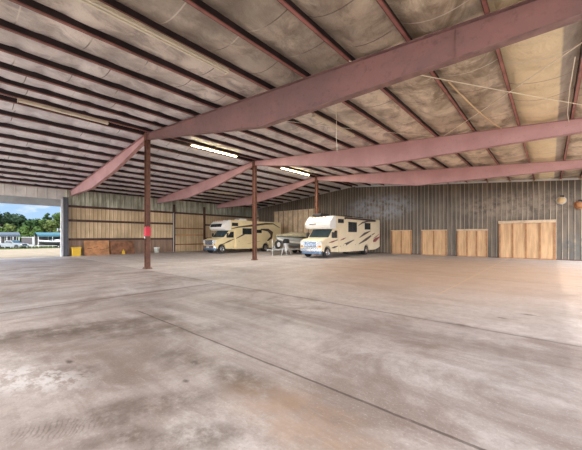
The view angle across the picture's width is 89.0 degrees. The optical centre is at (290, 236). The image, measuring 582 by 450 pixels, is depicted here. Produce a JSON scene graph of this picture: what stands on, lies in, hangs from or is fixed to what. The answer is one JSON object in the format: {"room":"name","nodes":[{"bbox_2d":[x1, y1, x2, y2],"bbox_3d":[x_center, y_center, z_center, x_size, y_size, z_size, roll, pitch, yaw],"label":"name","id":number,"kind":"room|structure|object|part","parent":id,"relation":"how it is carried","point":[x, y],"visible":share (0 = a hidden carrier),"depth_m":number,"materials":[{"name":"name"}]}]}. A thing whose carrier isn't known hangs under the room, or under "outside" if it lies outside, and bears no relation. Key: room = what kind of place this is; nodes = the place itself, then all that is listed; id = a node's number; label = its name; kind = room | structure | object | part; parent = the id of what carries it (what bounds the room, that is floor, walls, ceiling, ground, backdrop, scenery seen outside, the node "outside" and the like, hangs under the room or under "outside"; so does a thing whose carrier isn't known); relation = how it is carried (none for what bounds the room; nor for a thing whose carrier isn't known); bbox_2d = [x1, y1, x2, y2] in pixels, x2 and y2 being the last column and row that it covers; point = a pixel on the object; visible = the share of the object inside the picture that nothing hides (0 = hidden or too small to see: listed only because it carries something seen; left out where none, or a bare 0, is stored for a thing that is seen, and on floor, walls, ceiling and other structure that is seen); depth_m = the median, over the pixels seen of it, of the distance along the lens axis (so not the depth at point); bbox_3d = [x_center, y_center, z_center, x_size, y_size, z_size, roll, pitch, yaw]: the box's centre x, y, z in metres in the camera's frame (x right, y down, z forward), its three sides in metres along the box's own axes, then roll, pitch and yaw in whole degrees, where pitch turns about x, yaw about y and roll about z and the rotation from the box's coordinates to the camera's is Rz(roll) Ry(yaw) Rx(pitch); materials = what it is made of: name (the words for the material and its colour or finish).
{"room":"vehicle storage warehouse","nodes":[
{"label":"vehicle storage warehouse","id":0,"kind":"room"},
{"bbox_2d":[0,183,258,255],"bbox_3d":[-15.897,-1.131,26.622,0.060,5.462,35.100,0,0,41],"label":"wall","id":1,"kind":"structure","parent":0,"point":[75,229],"depth_m":26.99,"materials":[{"name":"beige metal"}]},
{"bbox_2d":[0,195,60,206],"bbox_3d":[-22.933,-2.665,18.567,0.130,0.570,13.710,0,0,41],"label":"trim","id":2,"kind":"structure","parent":1,"relation":"attached to","point":[7,199],"depth_m":22.23,"materials":[{"name":"white metal"}]},
{"bbox_2d":[60,199,62,255],"bbox_3d":[-18.384,-0.690,23.722,0.200,4.580,0.120,0,0,41],"label":"trim","id":3,"kind":"structure","parent":1,"relation":"attached to","point":[61,207],"depth_m":23.69,"materials":[{"name":"white metal"}]},
{"bbox_2d":[68,238,206,239],"bbox_3d":[-11.200,0.240,31.833,0.140,0.180,20.870,0,0,41],"label":"beam","id":4,"kind":"structure","parent":1,"relation":"attached to","point":[68,238],"depth_m":26.73,"materials":[{"name":"brown metal"}]},
{"bbox_2d":[68,219,210,225],"bbox_3d":[-11.200,-1.300,31.833,0.140,0.180,20.870,0,0,41],"label":"beam","id":5,"kind":"structure","parent":1,"relation":"attached to","point":[69,220],"depth_m":26.60,"materials":[{"name":"brown metal"}]},
{"bbox_2d":[68,205,258,218],"bbox_3d":[-11.200,-2.460,31.833,0.140,0.180,20.870,0,0,41],"label":"beam","id":6,"kind":"structure","parent":1,"relation":"attached to","point":[73,206],"depth_m":29.07,"materials":[{"name":"brown metal"}]},
{"bbox_2d":[173,204,204,251],"bbox_3d":[-10.954,-0.850,32.026,0.255,4.900,3.815,0,0,41],"label":"door","id":7,"kind":"structure","parent":1,"relation":"in","point":[188,232],"depth_m":32.01,"materials":[{"name":"brown wood"}]},
{"bbox_3d":[-10.990,-0.150,32.095,0.030,0.120,3.360,0,0,41],"label":"rail","id":8,"kind":"part","parent":7,"relation":"part of","materials":[{"name":"orange wood"}]},
{"bbox_3d":[-10.990,0.850,32.095,0.030,0.120,3.360,0,0,41],"label":"rail","id":9,"kind":"part","parent":7,"relation":"part of","materials":[{"name":"brown wood"}]},
{"bbox_2d":[0,248,581,449],"bbox_3d":[-3.265,1.725,15.623,33.700,0.250,35.200,0,0,41],"label":"floor","id":10,"kind":"structure","parent":0,"point":[194,350],"depth_m":4.15,"materials":[{"name":"concrete"}]},
{"bbox_2d":[63,197,67,256],"bbox_3d":[-18.089,-0.775,23.756,0.360,4.750,0.380,0,0,41],"label":"post","id":11,"kind":"object","parent":10,"relation":"on","point":[65,199],"visible":0.93,"depth_m":23.75,"materials":[{"name":"grey metal"}]},
{"bbox_2d":[71,247,81,255],"bbox_3d":[-17.512,1.240,24.141,0.440,0.720,0.660,0,0,41],"label":"box","id":12,"kind":"object","parent":10,"relation":"on","point":[75,251],"visible":0.94,"depth_m":24.00,"materials":[{"name":"plastic"}]},
{"bbox_2d":[84,240,109,255],"bbox_3d":[-16.573,0.980,25.380,0.140,1.240,1.942,0,0,41],"label":"plywood sheet","id":13,"kind":"object","parent":10,"relation":"on","point":[90,247],"visible":0.99,"depth_m":25.30,"materials":[{"name":"brown wood"}]},
{"bbox_2d":[110,241,134,254],"bbox_3d":[-15.269,1.000,26.869,0.140,1.200,2.000,0,0,41],"label":"plywood sheet","id":14,"kind":"object","parent":10,"relation":"on","point":[116,247],"visible":0.98,"depth_m":26.82,"materials":[{"name":"brown wood"}]},
{"bbox_2d":[142,132,152,268],"bbox_3d":[-7.105,-1.750,14.653,0.380,6.700,0.340,0,0,41],"label":"steel column","id":15,"kind":"structure","parent":10,"relation":"on","point":[147,143],"depth_m":14.61,"materials":[{"name":"brown metal"}]},
{"bbox_2d":[70,135,143,195],"bbox_3d":[-12.583,-4.168,19.452,14.315,1.775,0.200,0,0,41],"label":"rafter","id":16,"kind":"object","parent":15,"relation":"attached to","point":[111,167],"visible":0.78,"depth_m":18.30,"materials":[{"name":"red metal"}]},
{"bbox_2d":[0,94,351,186],"bbox_3d":[-5.251,-5.205,17.256,0.150,0.310,35.040,0,0,41],"label":"purlin","id":17,"kind":"structure","parent":16,"relation":"on","point":[2,97],"depth_m":14.39,"materials":[{"name":"brown metal"}]},
{"bbox_2d":[147,0,581,139],"bbox_3d":[-0.044,-4.199,8.467,18.525,1.717,0.200,0,0,41],"label":"rafter","id":18,"kind":"object","parent":15,"relation":"attached to","point":[526,19],"visible":1,"depth_m":6.57,"materials":[{"name":"brown metal"}]},
{"bbox_2d":[0,88,357,185],"bbox_3d":[-4.769,-5.210,16.834,0.150,0.310,35.040,0,0,41],"label":"purlin","id":19,"kind":"structure","parent":18,"relation":"on","point":[2,91],"depth_m":13.31,"materials":[{"name":"brown metal"}]},
{"bbox_2d":[17,98,108,124],"bbox_3d":[-9.034,-4.990,11.935,0.170,0.130,2.950,0,0,41],"label":"fluorescent light","id":20,"kind":"object","parent":19,"relation":"attached to","point":[19,100],"visible":1,"depth_m":11.73,"materials":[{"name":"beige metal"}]},
{"bbox_2d":[190,143,236,156],"bbox_3d":[-4.405,-4.990,17.220,0.170,0.130,3.100,0,0,41],"label":"fluorescent light","id":21,"kind":"object","parent":19,"relation":"attached to","point":[191,144],"visible":1,"depth_m":17.05,"materials":[{"name":"white plastic"}]},
{"bbox_2d":[280,166,309,174],"bbox_3d":[0.339,-4.990,22.635,0.170,0.130,3.300,0,0,41],"label":"fluorescent light","id":22,"kind":"object","parent":19,"relation":"attached to","point":[281,167],"visible":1,"depth_m":22.52,"materials":[{"name":"white plastic"}]},
{"bbox_2d":[183,0,467,182],"bbox_3d":[2.497,-4.447,10.469,0.150,0.310,35.040,0,0,41],"label":"purlin","id":23,"kind":"structure","parent":18,"relation":"on","point":[199,5],"depth_m":6.90,"materials":[{"name":"brown metal"}]},
{"bbox_2d":[336,113,336,144],"bbox_3d":[1.415,-3.496,9.292,0.035,1.593,0.287,0,0,19],"label":"cable","id":24,"kind":"object","parent":23,"relation":"hanging from","point":[336,113],"visible":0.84,"depth_m":9.34,"materials":[{"name":"grey metal"}]},
{"bbox_2d":[277,0,487,181],"bbox_3d":[3.535,-4.338,9.559,0.150,0.310,35.040,0,0,41],"label":"purlin","id":25,"kind":"structure","parent":18,"relation":"on","point":[289,5],"depth_m":6.62,"materials":[{"name":"brown metal"}]},
{"bbox_2d":[349,60,581,104],"bbox_3d":[5.506,-3.971,7.939,8.453,0.417,0.024,0,0,-12],"label":"cable","id":26,"kind":"object","parent":18,"relation":"attached to","point":[349,60],"visible":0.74,"depth_m":7.93,"materials":[{"name":"beige metal"}]},
{"bbox_2d":[480,0,534,179],"bbox_3d":[5.611,-4.120,7.741,0.150,0.310,35.040,0,0,41],"label":"purlin","id":27,"kind":"structure","parent":18,"relation":"on","point":[484,3],"depth_m":7.43,"materials":[{"name":"brown metal"}]},
{"bbox_2d":[154,247,159,252],"bbox_3d":[-13.107,1.335,28.897,0.524,0.530,0.524,0,0,41],"label":"paint bucket","id":28,"kind":"object","parent":10,"relation":"on","point":[156,249],"visible":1,"depth_m":28.71,"materials":[{"name":"grey plastic"}]},
{"bbox_2d":[203,219,280,252],"bbox_3d":[-4.914,-0.115,31.116,2.620,3.430,8.905,0,0,41],"label":"motorhome","id":29,"kind":"object","parent":10,"relation":"on","point":[237,233],"visible":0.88,"depth_m":29.22,"materials":[{"name":"beige metal"}]},
{"bbox_2d":[205,240,212,244],"bbox_3d":[-7.711,0.580,27.923,1.238,0.480,0.155,0,0,41],"label":"grille","id":30,"kind":"object","parent":29,"relation":"attached to","point":[207,242],"depth_m":27.82,"materials":[{"name":"silver metal"}]},
{"bbox_3d":[-5.866,0.290,28.510,0.022,1.620,1.000,0,0,41],"label":"cab door","id":31,"kind":"part","parent":29,"relation":"part of","materials":[{"name":"beige metal"}]},
{"bbox_2d":[251,160,257,259],"bbox_3d":[-2.453,-1.750,19.963,0.380,6.700,0.340,0,0,41],"label":"steel column","id":32,"kind":"structure","parent":10,"relation":"on","point":[254,167],"depth_m":19.96,"materials":[{"name":"brown metal"}]},
{"bbox_2d":[157,162,251,202],"bbox_3d":[-7.931,-4.168,24.762,14.315,1.775,0.180,0,0,41],"label":"rafter","id":33,"kind":"object","parent":32,"relation":"attached to","point":[198,188],"visible":0.93,"depth_m":23.93,"materials":[{"name":"red metal"}]},
{"bbox_2d":[255,117,581,167],"bbox_3d":[4.608,-4.199,13.778,18.525,1.717,0.180,0,0,41],"label":"rafter","id":34,"kind":"object","parent":32,"relation":"attached to","point":[410,150],"visible":1,"depth_m":12.67,"materials":[{"name":"red metal"}]},
{"bbox_2d":[448,81,501,128],"bbox_3d":[5.944,-3.999,9.350,4.749,0.186,0.040,0,0,-41],"label":"cable","id":35,"kind":"object","parent":34,"relation":"attached to","point":[458,92],"visible":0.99,"depth_m":8.88,"materials":[{"name":"grey metal"}]},
{"bbox_2d":[444,42,581,135],"bbox_3d":[5.948,-3.954,8.217,0.022,0.382,7.953,0,0,5],"label":"cable","id":36,"kind":"object","parent":34,"relation":"attached to","point":[581,42],"visible":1,"depth_m":7.37,"materials":[{"name":"beige metal"}]},
{"bbox_2d":[267,239,301,255],"bbox_3d":[0.389,0.919,27.078,2.330,1.362,7.150,0,0,41],"label":"trailer","id":37,"kind":"object","parent":10,"relation":"on","point":[277,245],"visible":0.53,"depth_m":24.99,"materials":[{"name":"metal"}]},
{"bbox_3d":[0.389,1.120,27.078,1.780,0.120,7.150,0,0,41],"label":"frame","id":38,"kind":"part","parent":37,"relation":"part of","materials":[{"name":"metal"}]},
{"bbox_2d":[276,232,309,246],"bbox_3d":[0.834,0.325,27.586,2.480,1.390,6.200,0,0,41],"label":"covered boat","id":39,"kind":"object","parent":37,"relation":"on","point":[294,238],"visible":0.59,"depth_m":25.81,"materials":[{"name":"beige fabric"}]},
{"bbox_2d":[281,239,291,255],"bbox_3d":[-0.380,0.904,24.758,0.616,1.408,0.701,0,0,41],"label":"outboard motor","id":40,"kind":"object","parent":10,"relation":"on","point":[285,241],"visible":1,"depth_m":24.64,"materials":[{"name":"black plastic"}]},
{"bbox_2d":[314,176,318,254],"bbox_3d":[2.192,-1.750,25.267,0.380,6.700,0.340,0,0,41],"label":"steel column","id":41,"kind":"structure","parent":10,"relation":"on","point":[316,180],"depth_m":25.26,"materials":[{"name":"brown metal"}]},
{"bbox_2d":[217,177,314,208],"bbox_3d":[-3.286,-4.168,30.065,14.315,1.775,0.180,0,0,41],"label":"rafter","id":42,"kind":"object","parent":41,"relation":"attached to","point":[279,191],"visible":0.96,"depth_m":29.21,"materials":[{"name":"red metal"}]},
{"bbox_2d":[317,159,581,185],"bbox_3d":[9.254,-4.199,19.081,18.525,1.717,0.180,0,0,41],"label":"rafter","id":43,"kind":"object","parent":41,"relation":"attached to","point":[444,175],"visible":1,"depth_m":18.31,"materials":[{"name":"red metal"}]},
{"bbox_2d":[300,213,379,257],"bbox_3d":[4.537,-0.105,25.502,2.778,3.410,9.656,0,0,41],"label":"motorhome","id":44,"kind":"object","parent":10,"relation":"on","point":[329,234],"visible":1,"depth_m":23.25,"materials":[{"name":"beige metal"}]},
{"bbox_2d":[304,241,316,247],"bbox_3d":[1.462,0.580,22.081,1.238,0.480,0.155,0,0,41],"label":"grille","id":45,"kind":"object","parent":44,"relation":"attached to","point":[307,244],"depth_m":22.01,"materials":[{"name":"silver metal"}]},
{"bbox_3d":[3.307,0.290,22.668,0.022,1.620,1.000,0,0,41],"label":"cab door","id":46,"kind":"part","parent":44,"relation":"part of","materials":[{"name":"beige metal"}]},
{"bbox_3d":[4.861,-0.765,24.144,0.033,0.750,0.648,0,0,41],"label":"pane","id":47,"kind":"part","parent":44,"relation":"part of","materials":[{"name":"black glass"}]},
{"bbox_3d":[5.304,-0.765,24.649,0.033,0.750,0.648,0,0,41],"label":"pane","id":48,"kind":"part","parent":44,"relation":"part of","materials":[{"name":"black glass"}]},
{"bbox_2d":[0,0,581,206],"bbox_3d":[-3.388,-4.537,15.696,33.259,1.676,35.202,0,0,41],"label":"ceiling","id":49,"kind":"structure","parent":0,"point":[362,28],"depth_m":8.38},
{"bbox_2d":[0,181,259,207],"bbox_3d":[-15.631,-3.894,26.349,0.150,0.310,35.040,0,0,41],"label":"purlin","id":50,"kind":"structure","parent":49,"relation":"attached to","point":[2,182],"depth_m":25.19,"materials":[{"name":"brown metal"}]},
{"bbox_2d":[0,176,267,206],"bbox_3d":[-14.593,-4.025,25.440,0.150,0.310,35.040,0,0,41],"label":"purlin","id":51,"kind":"structure","parent":49,"relation":"attached to","point":[1,177],"depth_m":24.21,"materials":[{"name":"brown metal"}]},
{"bbox_2d":[0,171,274,204],"bbox_3d":[-13.555,-4.156,24.530,0.150,0.310,35.040,0,0,41],"label":"purlin","id":52,"kind":"structure","parent":49,"relation":"attached to","point":[1,172],"depth_m":23.16,"materials":[{"name":"brown metal"}]},
{"bbox_2d":[0,165,282,202],"bbox_3d":[-12.517,-4.287,23.621,0.150,0.310,35.040,0,0,41],"label":"purlin","id":53,"kind":"structure","parent":49,"relation":"attached to","point":[1,166],"depth_m":22.25,"materials":[{"name":"brown metal"}]},
{"bbox_2d":[0,159,291,200],"bbox_3d":[-11.479,-4.418,22.712,0.150,0.310,35.040,0,0,41],"label":"purlin","id":54,"kind":"structure","parent":49,"relation":"attached to","point":[1,160],"depth_m":20.24,"materials":[{"name":"brown metal"}]},
{"bbox_2d":[208,190,234,194],"bbox_3d":[-6.601,-4.198,28.250,0.170,0.130,3.000,0,0,41],"label":"fluorescent light","id":55,"kind":"object","parent":54,"relation":"attached to","point":[208,190],"visible":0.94,"depth_m":28.12,"materials":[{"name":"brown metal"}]},
{"bbox_2d":[0,151,299,198],"bbox_3d":[-10.441,-4.549,21.802,0.150,0.310,35.040,0,0,41],"label":"purlin","id":56,"kind":"structure","parent":49,"relation":"attached to","point":[1,152],"depth_m":19.16,"materials":[{"name":"brown metal"}]},
{"bbox_2d":[0,143,309,196],"bbox_3d":[-9.403,-4.680,20.893,0.150,0.310,35.040,0,0,41],"label":"purlin","id":57,"kind":"structure","parent":49,"relation":"attached to","point":[30,149],"depth_m":18.19,"materials":[{"name":"brown metal"}]},
{"bbox_2d":[0,133,319,194],"bbox_3d":[-8.365,-4.811,19.984,0.150,0.310,35.040,0,0,41],"label":"purlin","id":58,"kind":"structure","parent":49,"relation":"attached to","point":[7,136],"depth_m":17.18,"materials":[{"name":"brown metal"}]},
{"bbox_2d":[0,122,329,191],"bbox_3d":[-7.327,-4.942,19.075,0.150,0.310,35.040,0,0,41],"label":"purlin","id":59,"kind":"structure","parent":49,"relation":"attached to","point":[4,125],"depth_m":16.14,"materials":[{"name":"brown metal"}]},
{"bbox_2d":[0,109,340,189],"bbox_3d":[-6.289,-5.074,18.165,0.150,0.310,35.040,0,0,41],"label":"purlin","id":60,"kind":"structure","parent":49,"relation":"attached to","point":[2,112],"depth_m":15.15,"materials":[{"name":"brown metal"}]},
{"bbox_2d":[0,43,368,173],"bbox_3d":[-1.655,-4.883,14.106,0.150,0.310,35.040,0,0,41],"label":"purlin","id":61,"kind":"structure","parent":49,"relation":"attached to","point":[11,50],"depth_m":9.46,"materials":[{"name":"metal"}]},
{"bbox_2d":[0,76,370,185],"bbox_3d":[-3.731,-5.101,15.925,0.150,0.310,35.040,0,0,41],"label":"purlin","id":62,"kind":"structure","parent":49,"relation":"attached to","point":[43,91],"depth_m":11.87,"materials":[{"name":"brown metal"}]},
{"bbox_2d":[0,61,384,185],"bbox_3d":[-2.693,-4.992,15.015,0.150,0.310,35.040,0,0,41],"label":"purlin","id":63,"kind":"structure","parent":49,"relation":"attached to","point":[4,66],"depth_m":10.66,"materials":[{"name":"brown metal"}]},
{"bbox_2d":[0,18,385,171],"bbox_3d":[-0.617,-4.774,13.197,0.150,0.310,35.040,0,0,41],"label":"purlin","id":64,"kind":"structure","parent":49,"relation":"attached to","point":[4,24],"depth_m":8.25,"materials":[{"name":"brown metal"}]},
{"bbox_2d":[9,0,405,170],"bbox_3d":[0.421,-4.665,12.287,0.150,0.310,35.040,0,0,41],"label":"purlin","id":65,"kind":"structure","parent":49,"relation":"attached to","point":[37,7],"depth_m":7.39,"materials":[{"name":"brown metal"}]},
{"bbox_2d":[287,121,430,135],"bbox_3d":[2.863,-4.347,11.949,6.240,0.342,0.016,0,0,-7],"label":"cable","id":66,"kind":"object","parent":65,"relation":"hanging from","point":[287,121],"visible":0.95,"depth_m":11.95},
{"bbox_2d":[99,0,426,169],"bbox_3d":[1.459,-4.556,11.378,0.150,0.310,35.040,0,0,41],"label":"purlin","id":67,"kind":"structure","parent":49,"relation":"attached to","point":[114,4],"depth_m":7.32,"materials":[{"name":"brown metal"}]},
{"bbox_2d":[79,0,228,74],"bbox_3d":[-2.839,-4.336,6.442,0.170,0.130,3.550,0,0,41],"label":"fluorescent light","id":68,"kind":"object","parent":67,"relation":"attached to","point":[96,4],"visible":1,"depth_m":6.28,"materials":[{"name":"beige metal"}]},
{"bbox_2d":[312,113,354,137],"bbox_3d":[1.741,-4.336,11.670,0.170,0.130,2.850,0,0,41],"label":"fluorescent light","id":69,"kind":"object","parent":67,"relation":"attached to","point":[314,115],"visible":0.93,"depth_m":11.44,"materials":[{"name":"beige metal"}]},
{"bbox_2d":[376,0,510,180],"bbox_3d":[4.573,-4.229,8.650,0.150,0.310,35.040,0,0,41],"label":"purlin","id":70,"kind":"structure","parent":49,"relation":"attached to","point":[383,4],"depth_m":7.44,"materials":[{"name":"brown metal"}]},
{"bbox_2d":[560,44,581,178],"bbox_3d":[6.649,-4.011,6.832,0.150,0.310,35.040,0,0,41],"label":"purlin","id":71,"kind":"structure","parent":49,"relation":"attached to","point":[579,69],"depth_m":8.10,"materials":[{"name":"brown metal"}]},
{"bbox_2d":[567,56,575,121],"bbox_3d":[7.586,-3.802,8.046,0.071,0.121,4.502,0,0,42],"label":"cable","id":72,"kind":"object","parent":71,"relation":"hanging from","point":[575,56],"visible":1,"depth_m":7.51,"materials":[{"name":"brown metal"}]},
{"bbox_2d":[259,180,581,259],"bbox_3d":[8.154,-1.750,28.885,33.200,6.700,0.060,0,0,41],"label":"wall","id":73,"kind":"structure","parent":0,"point":[449,207],"depth_m":24.23,"materials":[{"name":"metal"}]},
{"bbox_2d":[274,209,314,247],"bbox_3d":[0.258,-0.775,35.655,6.400,4.750,0.120,0,0,41],"label":"doorway","id":74,"kind":"structure","parent":73,"relation":"in","point":[292,220],"depth_m":35.60,"materials":[{"name":"brown wood"}]},
{"bbox_2d":[391,230,411,253],"bbox_3d":[10.064,0.515,27.006,1.850,2.170,0.190,0,0,41],"label":"door","id":75,"kind":"structure","parent":73,"relation":"in","point":[401,240],"depth_m":26.95,"materials":[{"name":"brown wood"}]},
{"bbox_2d":[259,175,581,208],"bbox_3d":[8.272,-4.398,28.701,32.660,1.701,0.060,0,0,41],"label":"trim","id":76,"kind":"structure","parent":73,"relation":"attached to","point":[549,179],"depth_m":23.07,"materials":[{"name":"white metal"}]},
{"bbox_2d":[268,248,581,260],"bbox_3d":[8.128,1.570,28.818,33.150,0.060,0.065,0,0,41],"label":"baseboard","id":77,"kind":"structure","parent":73,"relation":"attached to","point":[268,248],"depth_m":24.19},
{"bbox_2d":[421,230,446,255],"bbox_3d":[12.140,0.515,25.187,2.030,2.170,0.190,0,0,41],"label":"door","id":78,"kind":"structure","parent":73,"relation":"in","point":[433,242],"depth_m":25.15,"materials":[{"name":"brown wood"}]},
{"bbox_2d":[456,229,487,256],"bbox_3d":[14.250,0.510,23.339,2.120,2.180,0.190,0,0,41],"label":"door","id":79,"kind":"structure","parent":73,"relation":"in","point":[470,242],"depth_m":23.31,"materials":[{"name":"brown wood"}]},
{"bbox_2d":[498,219,555,259],"bbox_3d":[16.770,0.225,21.131,3.240,2.750,0.190,0,0,41],"label":"door","id":80,"kind":"structure","parent":73,"relation":"in","point":[519,239],"depth_m":21.04,"materials":[{"name":"brown wood"}]},
{"bbox_3d":[16.779,1.570,21.142,3.180,0.060,0.140,0,0,41],"label":"sill","id":81,"kind":"part","parent":80,"relation":"part of","materials":[{"name":"brown wood"}]},
{"bbox_2d":[556,195,566,204],"bbox_3d":[18.132,-2.454,19.864,0.552,0.600,0.390,0,0,41],"label":"wall lamp","id":82,"kind":"object","parent":73,"relation":"in","point":[560,200],"visible":1,"depth_m":19.81,"materials":[{"name":"glass"}]},
{"bbox_2d":[573,200,581,208],"bbox_3d":[18.787,-2.084,19.291,0.552,0.600,0.390,0,0,41],"label":"wall lamp","id":83,"kind":"object","parent":73,"relation":"in","point":[578,204],"visible":1,"depth_m":19.25,"materials":[{"name":"orange glass"}]},
{"bbox_3d":[-53.696,1.955,66.182,2.220,1.217,7.000,0,0,41],"label":"frame","id":84,"kind":"object","parent":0,"visible":0},
{"bbox_2d":[39,239,59,244],"bbox_3d":[-53.004,1.258,66.972,2.392,1.490,6.300,0,0,41],"label":"boat","id":85,"kind":"object","parent":84,"relation":"on","point":[57,241],"visible":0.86,"depth_m":65.54,"materials":[{"name":"white plastic"}]},
{"label":"outside","id":86,"kind":"structure","parent":0,"visible":0},
{"bbox_2d":[0,248,59,258],"bbox_3d":[-9.854,2.672,41.868,230.000,2.023,190.000,0,0,41],"label":"ground","id":87,"kind":"structure","parent":86,"point":[43,252],"depth_m":32.91,"materials":[{"name":"beige soil"}]},
{"bbox_2d":[0,213,5,247],"bbox_3d":[-77.087,-1.571,77.324,7.246,10.104,6.139,0,0,41],"label":"tree","id":88,"kind":"object","parent":87,"relation":"on","point":[2,221],"visible":0.28,"depth_m":78.50,"materials":[{"name":"green plant"}]},
{"bbox_2d":[1,212,15,226],"bbox_3d":[-77.727,-1.725,81.221,6.988,10.143,6.547,0,0,41],"label":"tree","id":89,"kind":"object","parent":87,"relation":"on","point":[7,216],"visible":0.28,"depth_m":80.41,"materials":[{"name":"green plant"}]},
{"bbox_2d":[2,224,15,247],"bbox_3d":[-71.114,0.120,75.025,5.743,6.845,4.979,0,0,41],"label":"tree","id":90,"kind":"object","parent":87,"relation":"on","point":[9,227],"visible":0.23,"depth_m":74.15,"materials":[{"name":"green plant"}]},
{"bbox_2d":[0,232,19,247],"bbox_3d":[-64.412,0.881,67.593,4.420,3.660,3.400,0,0,41],"label":"building","id":91,"kind":"structure","parent":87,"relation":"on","point":[4,236],"depth_m":67.21,"materials":[{"name":"metal"}]},
{"bbox_2d":[0,240,28,248],"bbox_3d":[-57.868,1.684,61.367,5.590,1.739,2.200,0,0,1],"label":"pickup truck","id":92,"kind":"object","parent":87,"relation":"on","point":[8,243],"visible":0.94,"depth_m":60.46,"materials":[{"name":"silver metal"}]},
{"bbox_2d":[10,213,26,229],"bbox_3d":[-74.515,-1.544,81.097,5.534,9.693,5.073,0,0,41],"label":"tree","id":93,"kind":"object","parent":87,"relation":"on","point":[17,221],"visible":0.41,"depth_m":79.91,"materials":[{"name":"green plant"}]},
{"bbox_2d":[11,225,33,247],"bbox_3d":[-68.091,0.148,75.120,4.452,6.456,5.460,0,0,41],"label":"tree","id":94,"kind":"object","parent":87,"relation":"on","point":[24,231],"visible":0.43,"depth_m":74.88,"materials":[{"name":"green plant"}]},
{"bbox_2d":[21,237,38,247],"bbox_3d":[-57.937,1.353,65.804,2.950,2.500,2.200,0,0,-41],"label":"trailer","id":95,"kind":"object","parent":87,"relation":"on","point":[30,240],"visible":0.73,"depth_m":64.85,"materials":[{"name":"metal"}]},
{"bbox_2d":[1,246,59,248],"bbox_3d":[-54.624,2.411,65.135,16.216,0.625,18.266,0,0,41],"label":"grass","id":96,"kind":"structure","parent":87,"relation":"on","point":[49,246],"depth_m":60.11,"materials":[{"name":"green plant"}]},
{"bbox_2d":[22,219,39,229],"bbox_3d":[-70.709,-0.606,80.585,6.028,8.411,5.416,0,0,41],"label":"tree","id":97,"kind":"object","parent":87,"relation":"on","point":[30,223],"visible":0.16,"depth_m":79.89,"materials":[{"name":"green plant"}]},
{"bbox_2d":[30,225,46,246],"bbox_3d":[-66.941,0.213,78.082,5.473,6.320,5.155,0,0,41],"label":"tree","id":98,"kind":"object","parent":87,"relation":"on","point":[35,228],"visible":0.3,"depth_m":77.60,"materials":[{"name":"green plant"}]},
{"bbox_2d":[33,218,45,231],"bbox_3d":[-70.899,-0.950,82.998,5.231,8.593,5.317,0,0,41],"label":"tree","id":99,"kind":"object","parent":87,"relation":"on","point":[42,222],"visible":0.15,"depth_m":82.57,"materials":[{"name":"green plant"}]},
{"bbox_2d":[33,232,59,246],"bbox_3d":[-58.614,0.869,74.212,5.420,3.660,8.400,0,0,41],"label":"carport","id":100,"kind":"object","parent":87,"relation":"on","point":[38,236],"visible":0.38,"depth_m":72.82,"materials":[{"name":"metal"}]},
{"bbox_2d":[41,213,51,222],"bbox_3d":[-72.609,-1.922,88.202,2.302,10.514,2.810,0,0,41],"label":"tree","id":101,"kind":"object","parent":87,"relation":"on","point":[46,215],"visible":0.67,"depth_m":87.97,"materials":[{"name":"green plant"}]},
{"bbox_2d":[42,219,59,246],"bbox_3d":[-65.049,-0.573,80.070,5.409,8.441,5.428,0,0,41],"label":"tree","id":102,"kind":"object","parent":87,"relation":"on","point":[51,226],"visible":0.39,"depth_m":79.94,"materials":[{"name":"green plant"}]},
{"bbox_2d":[52,212,59,231],"bbox_3d":[-67.855,-1.907,86.690,4.886,10.323,5.279,0,0,41],"label":"tree","id":103,"kind":"object","parent":87,"relation":"on","point":[56,217],"visible":0.26,"depth_m":85.45,"materials":[{"name":"green plant"}]}
]}

